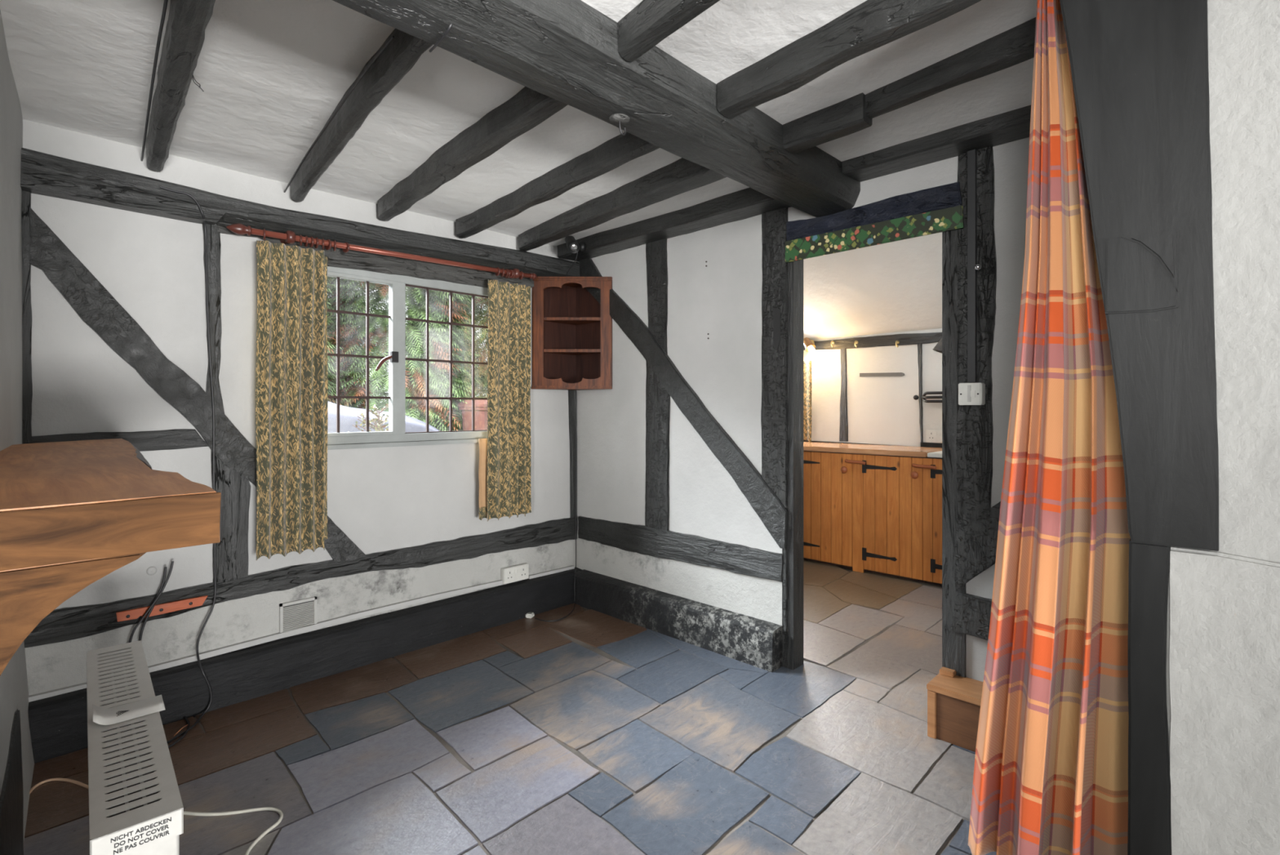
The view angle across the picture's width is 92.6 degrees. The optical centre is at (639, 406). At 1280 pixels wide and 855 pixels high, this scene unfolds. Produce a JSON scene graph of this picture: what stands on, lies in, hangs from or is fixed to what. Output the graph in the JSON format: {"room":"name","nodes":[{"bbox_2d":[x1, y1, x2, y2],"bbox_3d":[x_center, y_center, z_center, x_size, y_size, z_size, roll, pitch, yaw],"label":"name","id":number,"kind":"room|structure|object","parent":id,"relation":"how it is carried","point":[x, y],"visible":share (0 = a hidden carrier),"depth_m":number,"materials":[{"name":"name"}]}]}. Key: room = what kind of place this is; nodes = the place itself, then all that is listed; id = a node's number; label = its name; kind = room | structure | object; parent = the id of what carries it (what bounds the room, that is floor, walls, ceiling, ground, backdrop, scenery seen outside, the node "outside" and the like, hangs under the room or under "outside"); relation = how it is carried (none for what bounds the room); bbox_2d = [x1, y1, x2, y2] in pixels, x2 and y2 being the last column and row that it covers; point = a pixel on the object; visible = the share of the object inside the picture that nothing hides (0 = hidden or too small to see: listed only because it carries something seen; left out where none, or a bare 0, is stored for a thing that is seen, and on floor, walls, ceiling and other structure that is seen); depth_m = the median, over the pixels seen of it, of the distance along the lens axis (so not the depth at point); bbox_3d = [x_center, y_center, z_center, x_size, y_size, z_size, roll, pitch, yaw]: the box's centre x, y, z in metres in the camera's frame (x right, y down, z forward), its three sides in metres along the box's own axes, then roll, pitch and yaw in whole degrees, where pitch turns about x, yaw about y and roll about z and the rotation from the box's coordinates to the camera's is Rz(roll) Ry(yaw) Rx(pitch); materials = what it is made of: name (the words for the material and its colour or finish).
{"room":"dining room","nodes":[
{"label":"dining room","id":0,"kind":"room"},
{"bbox_2d":[0,10,34,842],"bbox_3d":[-1.422,0.060,1.138,0.344,2.400,2.409,0,0,-42],"label":"wall","id":1,"kind":"structure","parent":0,"point":[14,691],"depth_m":1.75,"materials":[{"name":"white paint"}]},
{"bbox_2d":[0,708,23,854],"bbox_3d":[-1.250,1.040,1.154,0.063,0.320,1.803,0,0,-43],"label":"hearth timber","id":2,"kind":"object","parent":1,"relation":"attached to","point":[11,842],"visible":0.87,"depth_m":1.56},
{"bbox_2d":[0,438,221,675],"bbox_3d":[-1.294,0.263,1.350,0.337,0.306,1.869,0,0,-43],"label":"mantel shelf","id":3,"kind":"object","parent":1,"relation":"attached to","point":[73,513],"visible":0.99,"depth_m":0.73,"materials":[{"name":"brown wood"}]},
{"bbox_2d":[22,119,576,695],"bbox_3d":[-1.491,0.075,2.830,0.124,2.450,3.175,0,0,44],"label":"wall","id":4,"kind":"structure","parent":0,"point":[382,499],"depth_m":2.48,"materials":[{"name":"white paint"}]},
{"bbox_2d":[21,190,33,444],"bbox_3d":[-2.120,-0.246,2.106,0.030,1.040,0.041,0,0,44],"label":"post","id":5,"kind":"object","parent":4,"relation":"attached to","point":[27,393],"visible":0.48,"depth_m":2.10,"materials":[{"name":"wood"}]},
{"bbox_2d":[31,429,208,451],"bbox_3d":[-1.931,0.131,2.300,0.030,0.083,0.512,0,0,44],"label":"rail","id":6,"kind":"object","parent":4,"relation":"attached to","point":[144,440],"visible":0.67,"depth_m":2.33,"materials":[{"name":"wood"}]},
{"bbox_2d":[146,566,156,574],"bbox_3d":[-1.874,0.629,2.346,0.005,0.032,0.032,0,0,44],"label":"rose","id":7,"kind":"object","parent":4,"relation":"attached to","point":[152,570],"visible":1,"depth_m":2.35,"materials":[{"name":"white paint"}]},
{"bbox_2d":[128,560,173,642],"bbox_3d":[-1.848,0.799,2.309,0.008,0.410,0.141,0,0,44],"label":"cable","id":8,"kind":"object","parent":4,"relation":"attached to","point":[172,562],"visible":0.8,"depth_m":2.31,"materials":[{"name":"plastic"}]},
{"bbox_2d":[138,566,167,640],"bbox_3d":[-1.847,0.816,2.317,0.008,0.406,0.086,0,0,44],"label":"cable","id":9,"kind":"object","parent":4,"relation":"attached to","point":[165,567],"visible":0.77,"depth_m":2.31,"materials":[{"name":"plastic"}]},
{"bbox_2d":[160,186,216,743],"bbox_3d":[-1.696,0.181,2.321,0.239,2.030,0.193,0,0,44],"label":"cable","id":10,"kind":"object","parent":4,"relation":"attached to","point":[161,187],"visible":0.95,"depth_m":2.44,"materials":[{"name":"plastic"}]},
{"bbox_2d":[29,206,367,561],"bbox_3d":[-1.708,0.013,2.516,0.040,1.402,1.142,0,0,44],"label":"diagonal brace","id":11,"kind":"object","parent":4,"relation":"attached to","point":[91,300],"visible":0.77,"depth_m":2.31,"materials":[{"name":"wood"}]},
{"bbox_2d":[202,223,250,582],"bbox_3d":[-1.706,-0.019,2.525,0.030,1.493,0.167,0,0,44],"label":"stud","id":12,"kind":"object","parent":4,"relation":"attached to","point":[232,549],"visible":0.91,"depth_m":2.50,"materials":[{"name":"wood"}]},
{"bbox_2d":[28,579,502,702],"bbox_3d":[-1.444,0.995,2.775,0.020,0.048,1.917,0,0,44],"label":"ledge","id":13,"kind":"object","parent":4,"relation":"attached to","point":[223,650],"visible":0.77,"depth_m":2.65,"materials":[{"name":"white paint"}]},
{"bbox_2d":[279,595,316,632],"bbox_3d":[-1.515,0.923,2.710,0.018,0.133,0.150,0,0,44],"label":"air vent","id":14,"kind":"object","parent":4,"relation":"in","point":[300,613],"visible":1,"depth_m":2.71,"materials":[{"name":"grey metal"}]},
{"bbox_2d":[20,146,579,276],"bbox_3d":[-1.261,-0.823,2.943,0.087,0.174,2.456,0,0,44],"label":"wall plate","id":15,"kind":"object","parent":4,"relation":"attached to","point":[41,173],"visible":0.82,"depth_m":2.48,"materials":[{"name":"wood"}]},
{"bbox_2d":[24,516,577,648],"bbox_3d":[-1.258,0.762,2.970,0.047,0.142,2.476,0,0,44],"label":"wall rail","id":16,"kind":"object","parent":4,"relation":"attached to","point":[74,623],"depth_m":2.65,"materials":[{"name":"wood"}]},
{"bbox_2d":[27,567,582,763],"bbox_3d":[-1.241,1.109,2.943,0.106,0.201,2.485,0,0,44],"label":"baseboard","id":17,"kind":"structure","parent":4,"relation":"attached to","point":[58,724],"depth_m":2.67,"materials":[{"name":"black paint"}]},
{"bbox_2d":[216,222,533,288],"bbox_3d":[-1.185,-0.731,3.066,0.050,0.181,1.582,0,0,44],"label":"lintel","id":18,"kind":"object","parent":4,"relation":"attached to","point":[352,260],"visible":0.49,"depth_m":3.03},
{"bbox_2d":[226,222,537,279],"bbox_3d":[-1.149,-0.731,3.003,0.143,0.084,1.512,0,0,44],"label":"pole","id":19,"kind":"object","parent":4,"relation":"attached to","point":[289,237],"visible":1,"depth_m":2.77,"materials":[{"name":"brown wood"}]},
{"bbox_2d":[255,240,328,560],"bbox_3d":[-1.480,-0.026,2.616,0.088,1.317,0.290,0,0,44],"label":"curtain","id":20,"kind":"object","parent":19,"relation":"hanging from","point":[291,378],"visible":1,"depth_m":2.60,"materials":[{"name":"green fabric"}]},
{"bbox_2d":[478,280,531,521],"bbox_3d":[-0.738,-0.034,3.369,0.072,1.303,0.307,0,0,44],"label":"curtain","id":21,"kind":"object","parent":19,"relation":"hanging from","point":[505,455],"visible":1,"depth_m":3.35,"materials":[{"name":"green fabric"}]},
{"bbox_2d":[326,266,488,449],"bbox_3d":[-1.203,-0.235,3.060,0.116,0.860,1.205,0,0,44],"label":"window","id":22,"kind":"structure","parent":4,"relation":"in","point":[397,435],"depth_m":3.04,"materials":[{"name":"paint"}]},
{"bbox_2d":[500,562,528,584],"bbox_3d":[-0.717,0.955,3.508,0.040,0.086,0.170,0,0,44],"label":"double socket","id":23,"kind":"object","parent":4,"relation":"attached to","point":[510,574],"visible":1,"depth_m":3.49,"materials":[{"name":"white plastic"}]},
{"bbox_2d":[528,564,574,578],"bbox_3d":[-0.535,1.001,3.709,0.020,0.022,0.339,0,0,44],"label":"cable trunking","id":24,"kind":"object","parent":4,"relation":"attached to","point":[569,567],"visible":0.86,"depth_m":3.69,"materials":[{"name":"white paint"}]},
{"bbox_2d":[568,390,577,517],"bbox_3d":[-0.427,0.289,3.844,0.030,0.869,0.073,0,0,44],"label":"strip","id":25,"kind":"object","parent":4,"relation":"attached to","point":[571,393],"visible":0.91,"depth_m":3.83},
{"bbox_2d":[23,559,996,854],"bbox_3d":[2.511,1.239,-0.073,9.900,0.082,6.600,0,0,44],"label":"floor","id":26,"kind":"structure","parent":0,"point":[373,741],"depth_m":2.11,"materials":[{"name":"stone"}]},
{"bbox_2d":[29,777,88,794],"bbox_3d":[-1.740,1.194,1.909,0.334,0.008,0.110,0,0,0],"label":"power cable","id":27,"kind":"object","parent":26,"relation":"on","point":[67,780],"visible":0.58,"depth_m":1.94,"materials":[{"name":"plastic"}]},
{"bbox_2d":[86,640,183,854],"bbox_3d":[-1.107,0.913,1.309,0.153,0.573,0.963,0,0,-42],"label":"heater","id":28,"kind":"object","parent":26,"relation":"on","point":[135,805],"visible":1,"depth_m":1.12,"materials":[{"name":"white metal"}]},
{"bbox_2d":[168,715,189,747],"bbox_3d":[-1.739,1.192,2.274,0.103,0.008,0.345,0,0,-42],"label":"loose cable","id":29,"kind":"object","parent":26,"relation":"on","point":[184,717],"visible":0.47,"depth_m":2.22,"materials":[{"name":"plastic"}]},
{"bbox_2d":[183,806,283,854],"bbox_3d":[-1.146,1.194,1.746,0.477,0.009,0.198,0,0,35],"label":"power cable","id":30,"kind":"object","parent":26,"relation":"on","point":[279,811],"visible":0.83,"depth_m":1.79,"materials":[{"name":"plastic"}]},
{"bbox_2d":[525,612,534,617],"bbox_3d":[-0.636,1.187,3.486,0.058,0.026,0.044,0,0,16],"label":"plug","id":31,"kind":"object","parent":26,"relation":"on","point":[529,615],"visible":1,"depth_m":3.47,"materials":[{"name":"white plastic"}]},
{"bbox_2d":[534,603,575,621],"bbox_3d":[-0.446,1.194,3.539,0.129,0.007,0.323,0,0,38],"label":"cable","id":32,"kind":"object","parent":26,"relation":"on","point":[574,603],"visible":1,"depth_m":3.44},
{"bbox_2d":[803,450,866,572],"bbox_3d":[1.412,0.771,4.961,1.098,0.858,0.601,0,0,44],"label":"base cabinet","id":33,"kind":"object","parent":26,"relation":"on","point":[833,482],"visible":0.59,"depth_m":4.58,"materials":[{"name":"brown wood"}]},
{"bbox_2d":[803,440,942,457],"bbox_3d":[1.556,0.321,4.849,1.578,0.035,0.578,0,0,44],"label":"countertop","id":34,"kind":"structure","parent":33,"relation":"on","point":[889,450],"depth_m":4.52,"materials":[{"name":"brown wood"}]},
{"bbox_2d":[920,441,942,447],"bbox_3d":[2.231,0.301,4.583,0.236,0.066,0.040,0,0,44],"label":"block","id":35,"kind":"object","parent":34,"relation":"on","point":[922,443],"visible":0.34,"depth_m":4.60,"materials":[{"name":"wood"}]},
{"bbox_2d":[862,453,926,582],"bbox_3d":[1.933,0.771,4.454,0.418,0.858,0.601,0,0,44],"label":"base cabinet","id":36,"kind":"object","parent":26,"relation":"on","point":[893,487],"visible":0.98,"depth_m":4.26,"materials":[{"name":"brown wood"}]},
{"bbox_2d":[911,457,942,586],"bbox_3d":[2.283,0.771,4.127,0.659,0.858,0.581,0,0,44],"label":"base cabinet","id":37,"kind":"object","parent":26,"relation":"on","point":[931,467],"visible":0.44,"depth_m":4.08,"materials":[{"name":"brown wood"}]},
{"bbox_2d":[927,450,942,457],"bbox_3d":[2.545,0.321,3.886,1.176,0.028,0.578,0,0,44],"label":"countertop","id":38,"kind":"structure","parent":37,"relation":"on","point":[935,454],"depth_m":4.07,"materials":[{"name":"white plastic"}]},
{"bbox_2d":[926,666,982,751],"bbox_3d":[1.334,1.095,2.054,0.655,0.211,0.164,0,0,44],"label":"wooden box","id":39,"kind":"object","parent":26,"relation":"on","point":[953,700],"depth_m":2.18,"materials":[{"name":"brown wood"}]},
{"bbox_2d":[1128,539,1172,854],"bbox_3d":[0.981,0.728,1.173,0.067,0.944,0.050,0,0,44],"label":"post","id":40,"kind":"object","parent":26,"relation":"on","point":[1149,808],"visible":0.94,"depth_m":1.16,"materials":[{"name":"wood"}]},
{"bbox_2d":[0,0,1036,246],"bbox_3d":[1.724,-1.034,-0.921,9.845,0.113,4.085,0,0,44],"label":"ceiling","id":41,"kind":"structure","parent":0,"point":[271,74],"depth_m":1.88,"materials":[{"name":"paint"}]},
{"bbox_2d":[145,0,215,171],"bbox_3d":[-1.158,-0.947,1.561,0.082,0.106,2.050,0,0,-41],"label":"joist","id":42,"kind":"object","parent":41,"relation":"attached to","point":[188,20],"visible":0.95,"depth_m":1.64,"materials":[{"name":"wood"}]},
{"bbox_2d":[140,0,168,160],"bbox_3d":[-1.490,-0.940,1.861,0.009,0.007,1.424,0,0,-41],"label":"cable","id":43,"kind":"object","parent":42,"relation":"attached to","point":[165,3],"visible":0.88,"depth_m":1.70,"materials":[{"name":"plastic"}]},
{"bbox_2d":[191,74,204,91],"bbox_3d":[-1.183,-0.863,1.633,0.087,0.067,0.014,0,0,44],"label":"loose wire","id":44,"kind":"object","parent":42,"relation":"hanging from","point":[199,86],"visible":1,"depth_m":1.63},
{"bbox_2d":[290,28,433,201],"bbox_3d":[-0.990,-0.947,2.052,0.069,0.106,1.614,0,0,-40],"label":"joist","id":45,"kind":"object","parent":41,"relation":"attached to","point":[403,51],"visible":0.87,"depth_m":1.85,"materials":[{"name":"wood"}]},
{"bbox_2d":[284,35,394,192],"bbox_3d":[-1.094,-0.940,2.107,0.019,0.007,1.452,0,0,-40],"label":"cable","id":46,"kind":"object","parent":45,"relation":"attached to","point":[392,37],"visible":1,"depth_m":1.87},
{"bbox_2d":[377,86,567,221],"bbox_3d":[-0.713,-0.946,2.337,0.096,0.108,1.610,0,0,-41],"label":"joist","id":47,"kind":"object","parent":41,"relation":"attached to","point":[528,108],"visible":0.83,"depth_m":2.16,"materials":[{"name":"wood"}]},
{"bbox_2d":[456,131,659,238],"bbox_3d":[-0.413,-0.947,2.643,0.073,0.105,1.610,0,0,-41],"label":"joist","id":48,"kind":"object","parent":41,"relation":"attached to","point":[620,149],"visible":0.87,"depth_m":2.52,"materials":[{"name":"wood"}]},
{"bbox_2d":[333,0,860,217],"bbox_3d":[-0.369,-0.915,1.395,0.221,0.170,3.485,0,0,44],"label":"beam","id":49,"kind":"structure","parent":41,"relation":"attached to","point":[566,51],"depth_m":1.65,"materials":[{"name":"wood"}]},
{"bbox_2d":[429,23,452,52],"bbox_3d":[-0.448,-0.858,1.378,0.013,0.068,0.126,0,0,-44],"label":"cable","id":50,"kind":"object","parent":49,"relation":"attached to","point":[444,35],"visible":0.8,"depth_m":1.37,"materials":[{"name":"plastic"}]},
{"bbox_2d":[608,113,630,135],"bbox_3d":[-0.059,-0.809,1.762,0.060,0.045,0.060,0,0,44],"label":"ceiling hook","id":51,"kind":"object","parent":49,"relation":"attached to","point":[616,118],"visible":1,"depth_m":1.76,"materials":[{"name":"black metal"}]},
{"bbox_2d":[557,186,790,261],"bbox_3d":[0.131,-0.955,3.220,1.615,0.090,0.171,0,0,44],"label":"beam","id":52,"kind":"structure","parent":49,"relation":"attached to","point":[748,202],"depth_m":3.09,"materials":[{"name":"wood"}]},
{"bbox_2d":[564,235,586,253],"bbox_3d":[-0.363,-0.932,3.502,0.120,0.126,0.142,0,0,-19],"label":"spot lamp","id":53,"kind":"object","parent":52,"relation":"attached to","point":[572,244],"visible":0.98,"depth_m":3.46,"materials":[{"name":"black metal"}]},
{"bbox_2d":[565,252,577,276],"bbox_3d":[-0.398,-0.835,3.533,0.018,0.130,0.172,0,0,-32],"label":"cable","id":54,"kind":"object","parent":53,"relation":"attached to","point":[577,252],"visible":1,"depth_m":3.50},
{"bbox_2d":[518,157,726,251],"bbox_3d":[-0.157,-0.947,2.903,0.132,0.106,1.619,0,0,-40],"label":"joist","id":55,"kind":"object","parent":41,"relation":"attached to","point":[682,175],"visible":0.84,"depth_m":2.73,"materials":[{"name":"wood"}]},
{"bbox_2d":[617,0,719,62],"bbox_3d":[0.615,-0.948,0.788,0.138,0.105,2.058,0,0,-38],"label":"joist","id":56,"kind":"object","parent":41,"relation":"attached to","point":[650,22],"visible":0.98,"depth_m":1.47,"materials":[{"name":"wood"}]},
{"bbox_2d":[716,0,981,119],"bbox_3d":[0.925,-0.947,1.114,0.088,0.107,2.042,0,0,-41],"label":"joist","id":57,"kind":"object","parent":41,"relation":"attached to","point":[872,24],"visible":0.96,"depth_m":1.58,"materials":[{"name":"wood"}]},
{"bbox_2d":[782,17,1035,153],"bbox_3d":[1.195,-0.947,1.384,0.157,0.106,2.053,0,0,-39],"label":"joist","id":58,"kind":"object","parent":41,"relation":"attached to","point":[1012,46],"visible":0.73,"depth_m":1.81,"materials":[{"name":"wood"}]},
{"bbox_2d":[968,0,1130,854],"bbox_3d":[0.880,0.043,1.330,0.312,2.007,0.129,0,0,44],"label":"curtain","id":59,"kind":"object","parent":41,"relation":"hanging from","point":[1051,776],"visible":0.88,"depth_m":1.32,"materials":[{"name":"orange fabric"}]},
{"bbox_2d":[576,137,1029,681],"bbox_3d":[1.158,0.075,2.397,4.286,2.450,0.089,0,0,44],"label":"wall","id":60,"kind":"structure","parent":0,"point":[722,300],"depth_m":3.10,"materials":[{"name":"white paint"}]},
{"bbox_2d":[530,276,612,390],"bbox_3d":[-0.404,-0.437,3.726,0.478,0.662,0.260,0,0,-1],"label":"upper cabinet","id":61,"kind":"object","parent":60,"relation":"attached to","point":[572,332],"visible":0.98,"depth_m":3.69,"materials":[{"name":"brown wood"}]},
{"bbox_2d":[543,348,600,355],"bbox_3d":[-0.403,-0.335,3.735,0.404,0.018,0.214,0,0,-1],"label":"shelf","id":62,"kind":"object","parent":61,"relation":"attached to","point":[546,351],"depth_m":3.65,"materials":[{"name":"brown wood"}]},
{"bbox_2d":[543,316,600,324],"bbox_3d":[-0.403,-0.524,3.735,0.404,0.018,0.214,0,0,-1],"label":"shelf","id":63,"kind":"object","parent":61,"relation":"attached to","point":[547,320],"depth_m":3.66,"materials":[{"name":"brown wood"}]},
{"bbox_2d":[573,391,577,600],"bbox_3d":[-0.399,0.540,3.778,0.006,1.280,0.132,0,0,-1],"label":"cable","id":64,"kind":"object","parent":60,"relation":"attached to","point":[575,391],"visible":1,"depth_m":3.84,"materials":[{"name":"plastic"}]},
{"bbox_2d":[644,238,670,530],"bbox_3d":[0.101,-0.131,3.375,0.183,1.642,0.030,0,0,44],"label":"stud","id":65,"kind":"object","parent":60,"relation":"attached to","point":[657,398],"visible":0.91,"depth_m":3.36,"materials":[{"name":"wood"}]},
{"bbox_2d":[573,568,782,671],"bbox_3d":[0.129,1.109,3.284,1.402,0.201,0.105,0,0,44],"label":"baseboard","id":66,"kind":"structure","parent":60,"relation":"attached to","point":[755,642],"depth_m":3.12,"materials":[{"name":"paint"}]},
{"bbox_2d":[577,515,782,582],"bbox_3d":[0.144,0.749,3.324,1.457,0.165,0.030,0,0,44],"label":"wall rail","id":67,"kind":"object","parent":60,"relation":"attached to","point":[763,563],"visible":0.99,"depth_m":3.21,"materials":[{"name":"wood"}]},
{"bbox_2d":[579,257,788,548],"bbox_3d":[0.158,-0.153,3.310,1.464,1.604,0.040,0,0,44],"label":"diagonal brace","id":68,"kind":"object","parent":60,"relation":"attached to","point":[773,514],"visible":0.94,"depth_m":3.14,"materials":[{"name":"wood"}]},
{"bbox_2d":[760,207,788,664],"bbox_3d":[0.633,0.118,2.856,0.143,2.138,0.036,0,0,44],"label":"post","id":69,"kind":"object","parent":60,"relation":"attached to","point":[774,372],"visible":0.94,"depth_m":2.83,"materials":[{"name":"wood"}]},
{"bbox_2d":[782,228,966,677],"bbox_3d":[0.965,0.250,2.581,0.780,1.900,0.101,0,0,44],"label":"door frame","id":70,"kind":"structure","parent":60,"relation":"in","point":[953,643],"depth_m":2.32,"materials":[{"name":"wood"}]},
{"bbox_2d":[786,182,962,240],"bbox_3d":[0.949,-0.783,2.544,0.739,0.120,0.060,0,0,44],"label":"lintel","id":71,"kind":"object","parent":60,"relation":"attached to","point":[947,196],"visible":0.8,"depth_m":2.48,"materials":[{"name":"wood"}]},
{"bbox_2d":[785,204,963,262],"bbox_3d":[0.929,-0.706,2.522,0.746,0.096,0.012,0,0,44],"label":"garland","id":72,"kind":"object","parent":71,"relation":"attached to","point":[950,218],"depth_m":2.49},
{"bbox_2d":[841,104,1031,182],"bbox_3d":[1.591,-0.968,1.797,2.028,0.064,0.172,0,0,44],"label":"beam","id":73,"kind":"structure","parent":60,"relation":"attached to","point":[1014,125],"depth_m":2.22,"materials":[{"name":"wood"}]},
{"bbox_2d":[951,594,991,639],"bbox_3d":[1.331,0.776,2.159,0.424,0.157,0.040,0,0,44],"label":"wall rail","id":74,"kind":"object","parent":60,"relation":"attached to","point":[972,614],"visible":0.34,"depth_m":2.24,"materials":[{"name":"wood"}]},
{"bbox_2d":[955,146,997,530],"bbox_3d":[1.230,-0.132,2.245,0.138,1.652,0.069,0,0,44],"label":"post","id":75,"kind":"object","parent":60,"relation":"attached to","point":[974,446],"depth_m":2.24,"materials":[{"name":"wood"}]},
{"bbox_2d":[958,382,985,404],"bbox_3d":[1.209,-0.047,2.229,0.076,0.080,0.060,0,0,44],"label":"light switch","id":76,"kind":"object","parent":75,"relation":"attached to","point":[969,393],"visible":1,"depth_m":2.21,"materials":[{"name":"white plastic"}]},
{"bbox_2d":[967,149,977,382],"bbox_3d":[1.215,-0.514,2.235,0.026,0.845,0.020,0,0,44],"label":"conduit","id":77,"kind":"object","parent":75,"relation":"attached to","point":[971,154],"visible":1,"depth_m":2.23,"materials":[{"name":"paint"}]},
{"bbox_2d":[955,500,1000,591],"bbox_3d":[1.336,0.403,2.161,0.408,0.580,0.030,0,0,44],"label":"diagonal brace","id":78,"kind":"object","parent":60,"relation":"attached to","point":[975,542],"visible":0.38,"depth_m":2.24,"materials":[{"name":"wood"}]},
{"bbox_2d":[803,231,942,339],"bbox_3d":[2.394,-1.022,3.569,4.750,0.895,1.353,0,0,44],"label":"ceiling","id":79,"kind":"structure","parent":0,"point":[896,286],"depth_m":4.50,"materials":[{"name":"paint"}]},
{"bbox_2d":[803,328,942,446],"bbox_3d":[2.864,0.340,4.051,4.750,1.880,0.100,0,0,44],"label":"wall","id":80,"kind":"structure","parent":0,"point":[882,410],"depth_m":4.91,"materials":[{"name":"paint"}]},
{"bbox_2d":[803,360,811,442],"bbox_3d":[1.355,-0.048,5.362,0.344,0.705,0.051,0,0,44],"label":"curtain","id":81,"kind":"object","parent":80,"relation":"hanging from","point":[806,364],"visible":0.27,"depth_m":5.28,"materials":[{"name":"yellow fabric"}]},
{"bbox_2d":[839,348,848,441],"bbox_3d":[1.705,-0.105,5.111,0.075,0.789,0.025,0,0,44],"label":"stud","id":82,"kind":"object","parent":80,"relation":"attached to","point":[843,428],"visible":1,"depth_m":5.10,"materials":[{"name":"wood"}]},
{"bbox_2d":[803,332,942,350],"bbox_3d":[1.827,-0.549,4.984,1.797,0.136,0.030,0,0,44],"label":"beam","id":83,"kind":"structure","parent":80,"relation":"attached to","point":[931,337],"depth_m":4.87,"materials":[{"name":"wood"}]},
{"bbox_2d":[803,337,816,356],"bbox_3d":[1.448,-0.510,5.227,0.109,0.173,0.230,0,0,12],"label":"lamp","id":84,"kind":"object","parent":83,"relation":"attached to","point":[810,346],"visible":0.99,"depth_m":5.16,"materials":[{"name":"glass"}]},
{"bbox_2d":[932,337,942,353],"bbox_3d":[2.228,-0.477,4.481,0.146,0.199,0.161,0,0,44],"label":"lamp","id":85,"kind":"object","parent":83,"relation":"attached to","point":[938,348],"visible":0.14,"depth_m":4.45,"materials":[{"name":"metal"}]},
{"bbox_2d":[859,372,904,376],"bbox_3d":[1.930,-0.259,4.882,0.360,0.038,0.008,0,0,44],"label":"strap","id":86,"kind":"object","parent":80,"relation":"attached to","point":[880,374],"visible":1,"depth_m":4.87,"materials":[{"name":"metal"}]},
{"bbox_2d":[916,343,923,441],"bbox_3d":[2.147,-0.106,4.680,0.043,0.759,0.025,0,0,44],"label":"stud","id":87,"kind":"object","parent":80,"relation":"attached to","point":[919,345],"visible":1,"depth_m":4.67,"materials":[{"name":"wood"}]},
{"bbox_2d":[913,391,942,402],"bbox_3d":[2.260,-0.074,4.481,0.052,0.084,0.517,0,0,-41],"label":"wall rack","id":88,"kind":"object","parent":80,"relation":"attached to","point":[923,397],"visible":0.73,"depth_m":4.55,"materials":[{"name":"black metal"}]},
{"bbox_2d":[925,429,942,443],"bbox_3d":[2.232,0.218,4.572,0.170,0.100,0.032,0,0,44],"label":"double socket","id":89,"kind":"object","parent":80,"relation":"attached to","point":[931,435],"visible":0.7,"depth_m":4.58,"materials":[{"name":"white plastic"}]},
{"bbox_2d":[1166,0,1279,854],"bbox_3d":[3.444,0.060,-1.179,7.020,2.320,0.104,0,0,44],"label":"wall","id":90,"kind":"structure","parent":0,"point":[1244,35],"depth_m":1.08,"materials":[{"name":"paint"}]},
{"bbox_2d":[1059,0,1218,551],"bbox_3d":[0.951,-0.363,1.181,0.244,1.245,0.061,0,0,44],"label":"curved timber","id":91,"kind":"object","parent":90,"relation":"attached to","point":[1140,68],"visible":1,"depth_m":1.14,"materials":[{"name":"wood"}]},
{"label":"outside","id":92,"kind":"structure","parent":0,"visible":0},
{"bbox_3d":[-3.425,1.150,10.315,12.700,0.300,18.000,0,0,44],"label":"ground","id":93,"kind":"structure","parent":92,"visible":0},
{"bbox_2d":[326,275,348,405],"bbox_3d":[-4.905,-0.597,7.601,2.632,3.414,2.573,0,0,-2],"label":"conifer tree","id":94,"kind":"object","parent":93,"relation":"on","point":[331,347],"visible":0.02,"depth_m":7.88,"materials":[{"name":"green plant"}]},
{"bbox_2d":[326,276,364,408],"bbox_3d":[-5.817,-1.277,10.086,2.687,4.664,2.546,0,0,-27],"label":"conifer tree","id":95,"kind":"object","parent":93,"relation":"on","point":[334,277],"visible":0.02,"depth_m":10.48,"materials":[{"name":"green plant"}]},
{"bbox_2d":[347,403,388,431],"bbox_3d":[-1.767,0.483,4.064,0.179,1.035,0.339,0,0,44],"label":"shrub","id":96,"kind":"object","parent":93,"relation":"on","point":[379,427],"visible":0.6,"depth_m":4.05,"materials":[{"name":"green plant"}]},
{"bbox_2d":[327,400,439,432],"bbox_3d":[-4.146,0.255,5.633,1.780,1.491,4.670,0,0,44],"label":"car","id":97,"kind":"object","parent":93,"relation":"on","point":[348,416],"visible":0.16,"depth_m":5.89,"materials":[{"name":"paint"}]},
{"bbox_2d":[326,275,484,431],"bbox_3d":[-3.598,-1.581,9.007,2.638,5.265,2.588,0,0,-29],"label":"conifer tree","id":98,"kind":"object","parent":93,"relation":"on","point":[438,344],"visible":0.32,"depth_m":8.36,"materials":[{"name":"green plant"}]},
{"bbox_2d":[351,281,475,417],"bbox_3d":[-4.380,-1.806,11.661,2.665,5.619,2.630,0,0,-22],"label":"conifer tree","id":99,"kind":"object","parent":93,"relation":"on","point":[357,282],"visible":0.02,"depth_m":10.94,"materials":[{"name":"green plant"}]},
{"bbox_2d":[435,293,488,430],"bbox_3d":[-2.244,-1.585,10.415,2.765,5.254,2.722,0,0,32],"label":"conifer tree","id":100,"kind":"object","parent":93,"relation":"on","point":[482,369],"visible":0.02,"depth_m":9.59,"materials":[{"name":"green plant"}]},
{"bbox_2d":[457,400,487,430],"bbox_3d":[-2.151,0.450,8.684,0.690,1.100,0.575,0,0,44],"label":"flower pot","id":101,"kind":"object","parent":93,"relation":"on","point":[480,406],"visible":0.09,"depth_m":8.46,"materials":[{"name":"ceramic"}]},
{"bbox_2d":[462,298,488,399],"bbox_3d":[-2.937,-1.804,13.181,2.654,5.610,2.623,0,0,-14],"label":"conifer tree","id":102,"kind":"object","parent":93,"relation":"on","point":[483,299],"visible":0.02,"depth_m":12.38,"materials":[{"name":"green plant"}]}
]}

